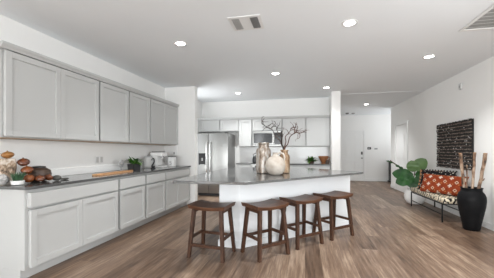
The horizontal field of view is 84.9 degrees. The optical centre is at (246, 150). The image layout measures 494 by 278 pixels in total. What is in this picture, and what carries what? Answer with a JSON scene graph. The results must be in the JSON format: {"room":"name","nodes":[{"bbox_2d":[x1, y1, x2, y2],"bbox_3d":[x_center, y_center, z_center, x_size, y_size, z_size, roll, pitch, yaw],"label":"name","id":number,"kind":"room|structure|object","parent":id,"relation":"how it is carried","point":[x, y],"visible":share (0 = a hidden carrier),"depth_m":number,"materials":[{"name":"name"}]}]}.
{"room":"kitchen","nodes":[
{"label":"kitchen","id":0,"kind":"room"},
{"bbox_2d":[0,14,164,171],"bbox_3d":[-3.267,-0.115,0.625,0.150,2.750,15.850,0,0,12],"label":"wall","id":1,"kind":"structure","parent":0,"point":[50,154],"depth_m":3.83,"materials":[{"name":"paint"}]},
{"bbox_2d":[0,48,98,141],"bbox_3d":[-2.431,-0.571,3.320,0.346,0.888,1.270,0,0,12],"label":"upper cabinet","id":2,"kind":"object","parent":1,"relation":"attached to","point":[40,101],"visible":1,"depth_m":3.09,"materials":[{"name":"grey paint"}]},
{"bbox_2d":[0,40,178,106],"bbox_3d":[-2.156,-1.046,4.534,0.370,0.060,3.820,0,0,12],"label":"trim","id":3,"kind":"structure","parent":1,"relation":"attached to","point":[4,45],"depth_m":3.42,"materials":[{"name":"grey paint"}]},
{"bbox_2d":[16,161,164,175],"bbox_3d":[-2.337,0.296,4.550,0.018,0.100,3.785,0,0,12],"label":"trim","id":4,"kind":"structure","parent":1,"relation":"attached to","point":[80,170],"depth_m":4.08,"materials":[{"name":"white"}]},
{"bbox_2d":[95,156,102,163],"bbox_3d":[-2.382,0.145,4.357,0.010,0.120,0.180,0,0,12],"label":"power outlet","id":5,"kind":"object","parent":1,"relation":"attached to","point":[98,159],"visible":1,"depth_m":4.33,"materials":[{"name":"white plastic"}]},
{"bbox_2d":[91,82,128,142],"bbox_3d":[-2.227,-0.571,4.271,0.346,0.888,0.672,0,0,12],"label":"upper cabinet","id":6,"kind":"object","parent":1,"relation":"attached to","point":[113,101],"visible":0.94,"depth_m":4.21,"materials":[{"name":"grey paint"}]},
{"bbox_2d":[117,92,149,143],"bbox_3d":[-2.088,-0.571,4.915,0.346,0.888,0.644,0,0,12],"label":"upper cabinet","id":7,"kind":"object","parent":1,"relation":"attached to","point":[139,105],"visible":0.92,"depth_m":4.84,"materials":[{"name":"grey paint"}]},
{"bbox_2d":[143,99,177,144],"bbox_3d":[-1.897,-0.571,5.802,0.346,0.888,1.168,0,0,12],"label":"upper cabinet","id":8,"kind":"object","parent":1,"relation":"attached to","point":[163,117],"visible":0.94,"depth_m":5.68,"materials":[{"name":"grey paint"}]},
{"bbox_2d":[165,86,196,203],"bbox_3d":[-1.560,-0.115,6.395,0.763,2.750,0.150,0,0,12],"label":"wall","id":9,"kind":"structure","parent":0,"point":[186,97],"depth_m":6.29,"materials":[{"name":"paint"}]},
{"bbox_2d":[165,146,176,164],"bbox_3d":[-1.785,0.115,6.361,0.302,0.460,0.012,0,0,12],"label":"trim","id":10,"kind":"structure","parent":9,"relation":"attached to","point":[169,149],"depth_m":6.36,"materials":[{"name":"white"}]},
{"bbox_2d":[197,100,201,132],"bbox_3d":[-1.549,-0.115,7.907,0.150,2.750,0.890,0,0,12],"label":"wall","id":11,"kind":"structure","parent":0,"point":[199,104],"depth_m":8.12,"materials":[{"name":"paint"}]},
{"bbox_2d":[198,121,203,132],"bbox_3d":[-1.367,-0.720,8.149,0.102,0.340,0.340,0,0,12],"label":"trim","id":12,"kind":"structure","parent":11,"relation":"attached to","point":[199,122],"depth_m":7.98,"materials":[{"name":"grey paint"}]},
{"bbox_2d":[0,0,493,115],"bbox_3d":[1.031,-1.536,1.824,8.050,0.108,20.300,0,0,12],"label":"ceiling","id":13,"kind":"structure","parent":0,"point":[306,42],"depth_m":3.72,"materials":[{"name":"paint"}]},
{"bbox_2d":[174,41,186,45],"bbox_3d":[-0.924,-1.485,3.753,0.188,0.008,0.188,0,0,12],"label":"recessed light","id":14,"kind":"object","parent":13,"relation":"in","point":[177,43],"visible":1,"depth_m":3.74,"materials":[{"name":"white paint"}]},
{"bbox_2d":[227,14,263,30],"bbox_3d":[-0.005,-1.484,3.151,0.370,0.012,0.340,0,0,12],"label":"ceiling vent","id":15,"kind":"object","parent":13,"relation":"in","point":[250,22],"visible":1,"depth_m":3.13,"materials":[{"name":"white metal"}]},
{"bbox_2d":[341,19,357,26],"bbox_3d":[1.196,-1.485,3.150,0.188,0.008,0.188,0,0,12],"label":"recessed light","id":16,"kind":"object","parent":13,"relation":"in","point":[351,22],"visible":1,"depth_m":3.14,"materials":[{"name":"white paint"}]},
{"bbox_2d":[422,54,435,58],"bbox_3d":[2.879,-1.485,4.271,0.188,0.008,0.188,0,0,12],"label":"recessed light","id":17,"kind":"object","parent":13,"relation":"in","point":[431,55],"visible":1,"depth_m":4.26,"materials":[{"name":"white paint"}]},
{"bbox_2d":[459,4,493,31],"bbox_3d":[2.844,-1.483,2.810,0.640,0.012,0.990,0,0,12],"label":"ceiling vent","id":18,"kind":"object","parent":13,"relation":"in","point":[485,20],"visible":1,"depth_m":3.13,"materials":[{"name":"white metal"}]},
{"bbox_2d":[28,181,493,277],"bbox_3d":[1.031,1.310,1.824,8.050,0.100,20.300,0,0,12],"label":"floor","id":19,"kind":"structure","parent":0,"point":[392,238],"depth_m":3.31,"materials":[{"name":"brown wood"}]},
{"bbox_2d":[0,178,117,277],"bbox_3d":[-2.271,0.818,3.295,0.634,0.884,1.299,0,0,12],"label":"base cabinet","id":20,"kind":"object","parent":19,"relation":"on","point":[41,229],"visible":0.98,"depth_m":2.86,"materials":[{"name":"grey paint"}]},
{"bbox_2d":[0,165,190,189],"bbox_3d":[-2.021,0.361,4.481,0.664,0.030,3.784,0,0,12],"label":"countertop","id":21,"kind":"structure","parent":20,"relation":"on","point":[78,178],"depth_m":3.36,"materials":[{"name":"grey stone"}]},
{"bbox_2d":[0,174,8,184],"bbox_3d":[-2.432,0.287,2.686,0.110,0.112,0.100,0,0,12],"label":"pebble","id":22,"kind":"object","parent":21,"relation":"on","point":[4,179],"visible":1,"depth_m":2.66,"materials":[{"name":"white stone"}]},
{"bbox_2d":[0,158,16,184],"bbox_3d":[-2.539,0.214,2.819,0.220,0.262,0.225,0,0,39],"label":"birch log","id":23,"kind":"object","parent":21,"relation":"on","point":[7,166],"visible":0.68,"depth_m":2.77,"materials":[{"name":"beige wood"}]},
{"bbox_2d":[0,150,14,158],"bbox_3d":[-2.503,0.043,2.824,0.112,0.091,0.110,0,0,45],"label":"onion","id":24,"kind":"object","parent":23,"relation":"on","point":[7,154],"visible":0.94,"depth_m":2.79,"materials":[{"name":"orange food"}]},
{"bbox_2d":[10,172,25,184],"bbox_3d":[-2.309,0.280,2.726,0.137,0.131,0.123,0,0,12],"label":"succulent bowl","id":25,"kind":"object","parent":21,"relation":"on","point":[17,179],"visible":1,"depth_m":2.70,"materials":[{"name":"white ceramic"}]},
{"bbox_2d":[23,174,34,182],"bbox_3d":[-2.315,0.293,2.865,0.102,0.099,0.103,0,0,24],"label":"onion","id":26,"kind":"object","parent":21,"relation":"on","point":[28,178],"visible":0.94,"depth_m":2.84,"materials":[{"name":"orange food"}]},
{"bbox_2d":[20,166,33,174],"bbox_3d":[-2.367,0.207,2.907,0.114,0.103,0.110,0,0,-4],"label":"onion","id":27,"kind":"object","parent":26,"relation":"on","point":[28,169],"visible":0.94,"depth_m":2.88,"materials":[{"name":"orange food"}]},
{"bbox_2d":[17,157,29,166],"bbox_3d":[-2.383,0.121,2.880,0.108,0.100,0.110,0,0,23],"label":"onion","id":28,"kind":"object","parent":27,"relation":"on","point":[23,162],"visible":1,"depth_m":2.85,"materials":[{"name":"brown food"}]},
{"bbox_2d":[25,166,51,180],"bbox_3d":[-2.388,0.260,3.096,0.250,0.172,0.250,0,0,12],"label":"round pot","id":29,"kind":"object","parent":21,"relation":"on","point":[42,170],"visible":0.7,"depth_m":3.03,"materials":[{"name":"brown ceramic"}]},
{"bbox_2d":[35,174,45,181],"bbox_3d":[-2.237,0.297,2.920,0.095,0.086,0.095,0,0,28],"label":"onion","id":30,"kind":"object","parent":21,"relation":"on","point":[39,178],"visible":1,"depth_m":2.89,"materials":[{"name":"orange food"}]},
{"bbox_2d":[45,174,53,180],"bbox_3d":[-2.216,0.299,3.017,0.089,0.081,0.090,0,0,-4],"label":"onion","id":31,"kind":"object","parent":21,"relation":"on","point":[48,177],"visible":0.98,"depth_m":2.99,"materials":[{"name":"orange food"}]},
{"bbox_2d":[53,175,61,180],"bbox_3d":[-2.195,0.314,3.115,0.090,0.065,0.094,0,0,12],"label":"pebble","id":32,"kind":"object","parent":21,"relation":"on","point":[56,177],"visible":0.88,"depth_m":3.09,"materials":[{"name":"grey stone"}]},
{"bbox_2d":[92,170,132,175],"bbox_3d":[-2.030,0.336,4.144,0.115,0.020,0.908,0,0,10],"label":"serving board","id":33,"kind":"object","parent":21,"relation":"on","point":[123,171],"visible":0.98,"depth_m":4.03,"materials":[{"name":"brown wood"}]},
{"bbox_2d":[118,160,123,170],"bbox_3d":[-2.155,0.247,4.628,0.070,0.196,0.126,0,0,38],"label":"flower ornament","id":34,"kind":"object","parent":21,"relation":"on","point":[120,163],"visible":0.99,"depth_m":4.61,"materials":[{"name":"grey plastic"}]},
{"bbox_2d":[126,157,142,170],"bbox_3d":[-1.997,0.218,4.773,0.343,0.254,0.392,0,0,-22],"label":"potted succulent","id":35,"kind":"object","parent":21,"relation":"on","point":[134,164],"visible":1,"depth_m":4.72,"materials":[{"name":"green plant"}]},
{"bbox_2d":[127,163,140,170],"bbox_3d":[-1.999,0.288,4.787,0.124,0.115,0.230,0,0,8],"label":"planter","id":36,"kind":"object","parent":35,"relation":"on","point":[132,166],"depth_m":4.69,"materials":[{"name":"black plastic"}]},
{"bbox_2d":[143,155,151,167],"bbox_3d":[-1.986,0.220,5.418,0.170,0.252,0.169,0,0,12],"label":"canister","id":37,"kind":"object","parent":21,"relation":"on","point":[147,162],"visible":0.98,"depth_m":5.34,"materials":[{"name":"grey ceramic"}]},
{"bbox_2d":[151,151,167,166],"bbox_3d":[-1.861,0.180,5.718,0.280,0.330,0.220,0,0,12],"label":"coffee machine","id":38,"kind":"object","parent":21,"relation":"on","point":[157,155],"visible":0.87,"depth_m":5.63,"materials":[{"name":"white plastic"}]},
{"bbox_2d":[168,156,175,166],"bbox_3d":[-1.650,0.230,5.937,0.134,0.232,0.138,0,0,12],"label":"canister","id":39,"kind":"object","parent":21,"relation":"on","point":[171,159],"visible":0.96,"depth_m":5.88,"materials":[{"name":"white ceramic"}]},
{"bbox_2d":[113,174,144,237],"bbox_3d":[-2.065,0.818,4.256,0.634,0.884,0.664,0,0,12],"label":"base cabinet","id":40,"kind":"object","parent":19,"relation":"on","point":[131,190],"visible":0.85,"depth_m":4.13,"materials":[{"name":"grey paint"}]},
{"bbox_2d":[141,171,164,224],"bbox_3d":[-1.926,0.818,4.903,0.634,0.884,0.659,0,0,12],"label":"base cabinet","id":41,"kind":"object","parent":19,"relation":"on","point":[154,184],"visible":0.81,"depth_m":4.79,"materials":[{"name":"grey paint"}]},
{"bbox_2d":[161,167,189,215],"bbox_3d":[-1.738,0.818,5.778,0.634,0.884,1.129,0,0,12],"label":"base cabinet","id":42,"kind":"object","parent":19,"relation":"on","point":[177,195],"visible":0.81,"depth_m":5.59,"materials":[{"name":"grey paint"}]},
{"bbox_2d":[187,199,235,262],"bbox_3d":[-0.424,0.947,3.287,0.480,0.627,0.393,0,0,19],"label":"bar stool","id":43,"kind":"object","parent":19,"relation":"on","point":[203,205],"visible":1,"depth_m":3.20,"materials":[{"name":"brown wood"}]},
{"bbox_2d":[197,132,234,195],"bbox_3d":[-0.881,0.371,7.754,0.900,1.738,0.828,0,0,12],"label":"refrigerator","id":44,"kind":"object","parent":19,"relation":"on","point":[215,151],"visible":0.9,"depth_m":7.43,"materials":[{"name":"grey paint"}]},
{"bbox_2d":[237,164,250,166],"bbox_3d":[-0.019,0.818,7.708,0.405,0.884,0.634,0,0,12],"label":"base cabinet","id":45,"kind":"object","parent":19,"relation":"on","point":[238,165],"visible":0.07,"depth_m":7.43,"materials":[{"name":"grey paint"}]},
{"bbox_2d":[240,198,289,262],"bbox_3d":[0.224,0.947,3.327,0.480,0.627,0.393,0,0,-34],"label":"bar stool","id":46,"kind":"object","parent":19,"relation":"on","point":[271,204],"visible":1,"depth_m":3.29,"materials":[{"name":"brown wood"}]},
{"bbox_2d":[218,175,349,248],"bbox_3d":[0.746,0.818,4.314,1.887,0.884,2.000,0,0,12],"label":"kitchen island","id":47,"kind":"object","parent":19,"relation":"on","point":[250,193],"visible":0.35,"depth_m":3.79,"materials":[{"name":"white paint"}]},
{"bbox_2d":[173,167,362,184],"bbox_3d":[0.588,0.361,4.251,2.484,0.030,2.800,0,0,12],"label":"island countertop","id":48,"kind":"structure","parent":47,"relation":"on","point":[230,175],"depth_m":3.73,"materials":[{"name":"grey stone"}]},
{"bbox_2d":[256,143,270,173],"bbox_3d":[0.254,0.112,4.159,0.230,0.468,0.230,0,0,12],"label":"jar","id":49,"kind":"object","parent":48,"relation":"on","point":[263,152],"visible":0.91,"depth_m":4.07,"materials":[{"name":"beige ceramic"}]},
{"bbox_2d":[265,152,285,174],"bbox_3d":[0.405,0.180,3.861,0.292,0.331,0.292,0,0,12],"label":"round vase","id":50,"kind":"object","parent":48,"relation":"on","point":[275,165],"visible":1,"depth_m":3.76,"materials":[{"name":"white ceramic"}]},
{"bbox_2d":[279,150,289,172],"bbox_3d":[0.581,0.165,4.191,0.169,0.361,0.169,0,0,12],"label":"jar","id":51,"kind":"object","parent":48,"relation":"on","point":[287,159],"visible":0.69,"depth_m":4.13,"materials":[{"name":"beige ceramic"}]},
{"bbox_2d":[261,116,283,149],"bbox_3d":[0.374,-0.113,4.171,0.379,0.858,0.182,0,0,24],"label":"twig","id":52,"kind":"object","parent":51,"relation":"in","point":[263,116],"visible":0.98,"depth_m":4.18,"materials":[{"name":"brown wood"}]},
{"bbox_2d":[272,122,283,147],"bbox_3d":[0.497,-0.085,4.202,0.210,0.801,0.133,0,0,-19],"label":"twig","id":53,"kind":"object","parent":51,"relation":"in","point":[272,122],"visible":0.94,"depth_m":4.22,"materials":[{"name":"brown wood"}]},
{"bbox_2d":[284,122,296,149],"bbox_3d":[0.674,-0.069,4.190,0.266,0.769,0.160,0,0,12],"label":"twig","id":54,"kind":"object","parent":51,"relation":"in","point":[290,122],"visible":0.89,"depth_m":4.16,"materials":[{"name":"brown wood"}]},
{"bbox_2d":[285,122,306,148],"bbox_3d":[0.764,-0.061,4.107,0.375,0.754,0.190,0,0,-5],"label":"twig","id":55,"kind":"object","parent":51,"relation":"in","point":[295,131],"visible":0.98,"depth_m":4.11,"materials":[{"name":"brown wood"}]},
{"bbox_2d":[290,165,305,167],"bbox_3d":[1.291,0.818,7.427,0.635,0.884,0.634,0,0,12],"label":"base cabinet","id":56,"kind":"object","parent":19,"relation":"on","point":[296,166],"visible":0.02,"depth_m":7.10,"materials":[{"name":"grey paint"}]},
{"bbox_2d":[290,163,330,164],"bbox_3d":[1.600,0.361,7.357,1.265,0.030,0.639,0,0,12],"label":"countertop","id":57,"kind":"structure","parent":56,"relation":"on","point":[290,163],"depth_m":7.09,"materials":[{"name":"grey stone"}]},
{"bbox_2d":[304,156,318,163],"bbox_3d":[1.733,0.238,7.245,0.402,0.214,0.349,0,0,12],"label":"potted herb","id":58,"kind":"object","parent":57,"relation":"on","point":[311,160],"visible":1,"depth_m":7.19,"materials":[{"name":"green plant"}]},
{"bbox_2d":[318,156,329,163],"bbox_3d":[2.049,0.245,7.231,0.268,0.200,0.270,0,0,-36],"label":"copper bowl","id":59,"kind":"object","parent":57,"relation":"on","point":[323,159],"visible":0.93,"depth_m":7.15,"materials":[{"name":"brown metal"}]},
{"bbox_2d":[278,194,323,249],"bbox_3d":[0.739,0.947,3.702,0.480,0.627,0.393,0,0,-31],"label":"bar stool","id":60,"kind":"object","parent":19,"relation":"on","point":[304,199],"visible":0.97,"depth_m":3.65,"materials":[{"name":"brown wood"}]},
{"bbox_2d":[306,165,330,169],"bbox_3d":[1.911,0.818,7.294,0.628,0.884,0.634,0,0,12],"label":"base cabinet","id":61,"kind":"object","parent":19,"relation":"on","point":[307,166],"visible":0.09,"depth_m":7.00,"materials":[{"name":"grey paint"}]},
{"bbox_2d":[312,190,353,240],"bbox_3d":[1.289,0.947,4.056,0.480,0.627,0.393,0,0,-30],"label":"bar stool","id":62,"kind":"object","parent":19,"relation":"on","point":[331,197],"visible":0.94,"depth_m":4.00,"materials":[{"name":"brown wood"}]},
{"bbox_2d":[388,161,390,181],"bbox_3d":[5.812,0.835,10.821,0.260,0.850,0.260,0,0,12],"label":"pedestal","id":63,"kind":"object","parent":19,"relation":"on","point":[389,180],"visible":0.27,"depth_m":10.78,"materials":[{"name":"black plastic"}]},
{"bbox_2d":[385,158,427,204],"bbox_3d":[3.835,0.716,6.517,0.869,1.088,0.450,0,0,24],"label":"leaf plant","id":64,"kind":"object","parent":19,"relation":"on","point":[404,177],"visible":0.81,"depth_m":6.40,"materials":[{"name":"green plant"}]},
{"bbox_2d":[410,187,458,221],"bbox_3d":[3.819,1.048,5.398,0.490,0.425,1.530,0,0,12],"label":"bench","id":65,"kind":"object","parent":19,"relation":"on","point":[444,199],"visible":0.63,"depth_m":5.03,"materials":[{"name":"beige fabric"}]},
{"bbox_2d":[410,187,456,203],"bbox_3d":[3.819,0.880,5.398,0.490,0.090,1.530,0,0,12],"label":"cushion","id":66,"kind":"object","parent":65,"relation":"on","point":[442,198],"depth_m":5.03,"materials":[{"name":"beige fabric"}]},
{"bbox_2d":[417,169,456,189],"bbox_3d":[3.834,0.608,5.467,0.191,0.439,0.693,0,0,-24],"label":"pillow","id":67,"kind":"object","parent":65,"relation":"on","point":[427,171],"visible":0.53,"depth_m":5.49,"materials":[{"name":"black fabric"}]},
{"bbox_2d":[419,173,468,195],"bbox_3d":[3.746,0.646,5.179,0.214,0.362,0.840,0,0,-21],"label":"pillow","id":68,"kind":"object","parent":65,"relation":"on","point":[442,184],"visible":0.89,"depth_m":5.13,"materials":[{"name":"orange fabric"}]},
{"bbox_2d":[457,186,486,231],"bbox_3d":[3.586,0.924,4.313,0.375,0.673,0.375,0,0,12],"label":"floor vase","id":69,"kind":"object","parent":19,"relation":"on","point":[472,203],"visible":0.94,"depth_m":4.20,"materials":[{"name":"black ceramic"}]},
{"bbox_2d":[458,153,465,187],"bbox_3d":[3.509,0.626,4.368,0.171,1.174,0.052,0,0,-7],"label":"branch","id":70,"kind":"object","parent":69,"relation":"in","point":[460,154],"visible":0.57,"depth_m":4.35,"materials":[{"name":"brown plant"}]},
{"bbox_2d":[466,165,467,187],"bbox_3d":[3.550,0.723,4.369,0.090,0.975,0.035,0,0,-32],"label":"branch","id":71,"kind":"object","parent":69,"relation":"in","point":[466,165],"visible":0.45,"depth_m":4.37,"materials":[{"name":"brown plant"}]},
{"bbox_2d":[471,152,475,188],"bbox_3d":[3.581,0.618,4.280,0.120,1.186,0.048,0,0,-12],"label":"branch","id":72,"kind":"object","parent":69,"relation":"in","point":[474,153],"visible":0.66,"depth_m":4.27,"materials":[{"name":"brown plant"}]},
{"bbox_2d":[477,153,487,188],"bbox_3d":[3.649,0.623,4.256,0.214,1.179,0.057,0,0,42],"label":"branch","id":73,"kind":"object","parent":69,"relation":"in","point":[484,159],"visible":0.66,"depth_m":4.21,"materials":[{"name":"brown plant"}]},
{"bbox_2d":[202,97,328,166],"bbox_3d":[0.428,-0.115,8.014,4.270,2.750,0.150,0,0,12],"label":"wall","id":74,"kind":"structure","parent":0,"point":[302,106],"depth_m":7.94,"materials":[{"name":"paint"}]},
{"bbox_2d":[201,120,219,132],"bbox_3d":[-1.035,-0.722,8.059,0.580,0.336,0.374,0,0,12],"label":"upper cabinet","id":75,"kind":"object","parent":74,"relation":"attached to","point":[208,126],"visible":0.97,"depth_m":7.89,"materials":[{"name":"grey paint"}]},
{"bbox_2d":[220,120,238,131],"bbox_3d":[-0.476,-0.722,7.939,0.561,0.336,0.374,0,0,12],"label":"upper cabinet","id":76,"kind":"object","parent":74,"relation":"attached to","point":[225,125],"visible":0.94,"depth_m":7.77,"materials":[{"name":"grey paint"}]},
{"bbox_2d":[239,119,253,146],"bbox_3d":[-0.010,-0.502,7.839,0.388,0.776,0.374,0,0,12],"label":"upper cabinet","id":77,"kind":"object","parent":74,"relation":"attached to","point":[245,126],"visible":0.98,"depth_m":7.67,"materials":[{"name":"grey paint"}]},
{"bbox_2d":[197,115,329,120],"bbox_3d":[0.409,-0.920,7.736,3.750,0.060,0.399,0,0,12],"label":"trim","id":78,"kind":"structure","parent":74,"relation":"attached to","point":[304,116],"depth_m":7.51,"materials":[{"name":"grey paint"}]},
{"bbox_2d":[252,119,281,130],"bbox_3d":[0.593,-0.720,7.710,0.840,0.341,0.374,0,0,12],"label":"upper cabinet","id":79,"kind":"object","parent":74,"relation":"attached to","point":[256,123],"visible":0.86,"depth_m":7.53,"materials":[{"name":"grey paint"}]},
{"bbox_2d":[252,131,281,145],"bbox_3d":[0.583,-0.334,7.646,0.800,0.418,0.484,0,0,12],"label":"microwave","id":80,"kind":"object","parent":79,"relation":"attached to","point":[257,136],"visible":0.82,"depth_m":7.46,"materials":[{"name":"grey metal"}]},
{"bbox_2d":[241,147,328,162],"bbox_3d":[1.057,0.118,7.796,2.512,0.454,0.012,0,0,12],"label":"backsplash","id":81,"kind":"structure","parent":74,"relation":"attached to","point":[297,154],"depth_m":7.71,"materials":[{"name":"white tile"}]},
{"bbox_2d":[282,118,305,146],"bbox_3d":[1.317,-0.502,7.554,0.638,0.776,0.374,0,0,12],"label":"upper cabinet","id":82,"kind":"object","parent":74,"relation":"attached to","point":[301,122],"visible":0.77,"depth_m":7.38,"materials":[{"name":"grey paint"}]},
{"bbox_2d":[306,117,329,146],"bbox_3d":[1.938,-0.502,7.421,0.628,0.776,0.374,0,0,12],"label":"upper cabinet","id":83,"kind":"object","parent":74,"relation":"attached to","point":[318,129],"visible":0.93,"depth_m":7.25,"materials":[{"name":"grey paint"}]},
{"bbox_2d":[329,91,340,169],"bbox_3d":[2.315,-0.115,7.148,0.215,2.750,0.750,0,0,12],"label":"wall column","id":84,"kind":"structure","parent":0,"point":[335,96],"depth_m":6.78,"materials":[{"name":"paint"}]},
{"bbox_2d":[341,114,390,180],"bbox_3d":[5.161,-0.115,11.242,3.930,2.750,0.150,0,0,12],"label":"wall","id":85,"kind":"structure","parent":0,"point":[377,128],"depth_m":11.14,"materials":[{"name":"paint"}]},
{"bbox_2d":[341,130,364,180],"bbox_3d":[4.431,0.206,11.273,0.970,2.107,0.092,0,0,12],"label":"door","id":86,"kind":"structure","parent":85,"relation":"in","point":[352,144],"depth_m":11.29,"materials":[{"name":"white paint"}]},
{"bbox_2d":[365,179,388,181],"bbox_3d":[5.901,1.210,10.998,2.080,0.100,0.016,0,0,12],"label":"baseboard","id":87,"kind":"structure","parent":85,"relation":"attached to","point":[385,180],"depth_m":11.11,"materials":[{"name":"white paint"}]},
{"bbox_2d":[391,56,493,224],"bbox_3d":[3.134,-0.115,0.426,0.150,2.750,18.150,0,0,12],"label":"wall","id":88,"kind":"structure","parent":0,"point":[442,103],"depth_m":5.25,"materials":[{"name":"paint"}]},
{"bbox_2d":[394,120,407,191],"bbox_3d":[4.733,0.192,8.306,0.030,2.137,1.120,0,0,12],"label":"door","id":89,"kind":"structure","parent":88,"relation":"in","point":[400,132],"depth_m":8.30,"materials":[{"name":"white paint"}]},
{"bbox_2d":[436,118,473,170],"bbox_3d":[4.078,-0.109,5.353,0.072,0.929,1.278,0,0,12],"label":"wall art","id":90,"kind":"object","parent":88,"relation":"attached to","point":[456,137],"depth_m":5.23,"materials":[{"name":"black fabric"}]},
{"bbox_2d":[425,198,493,230],"bbox_3d":[2.880,1.210,-0.363,0.016,0.100,16.500,0,0,12],"label":"baseboard","id":91,"kind":"structure","parent":88,"relation":"attached to","point":[485,224],"depth_m":5.40,"materials":[{"name":"white paint"}]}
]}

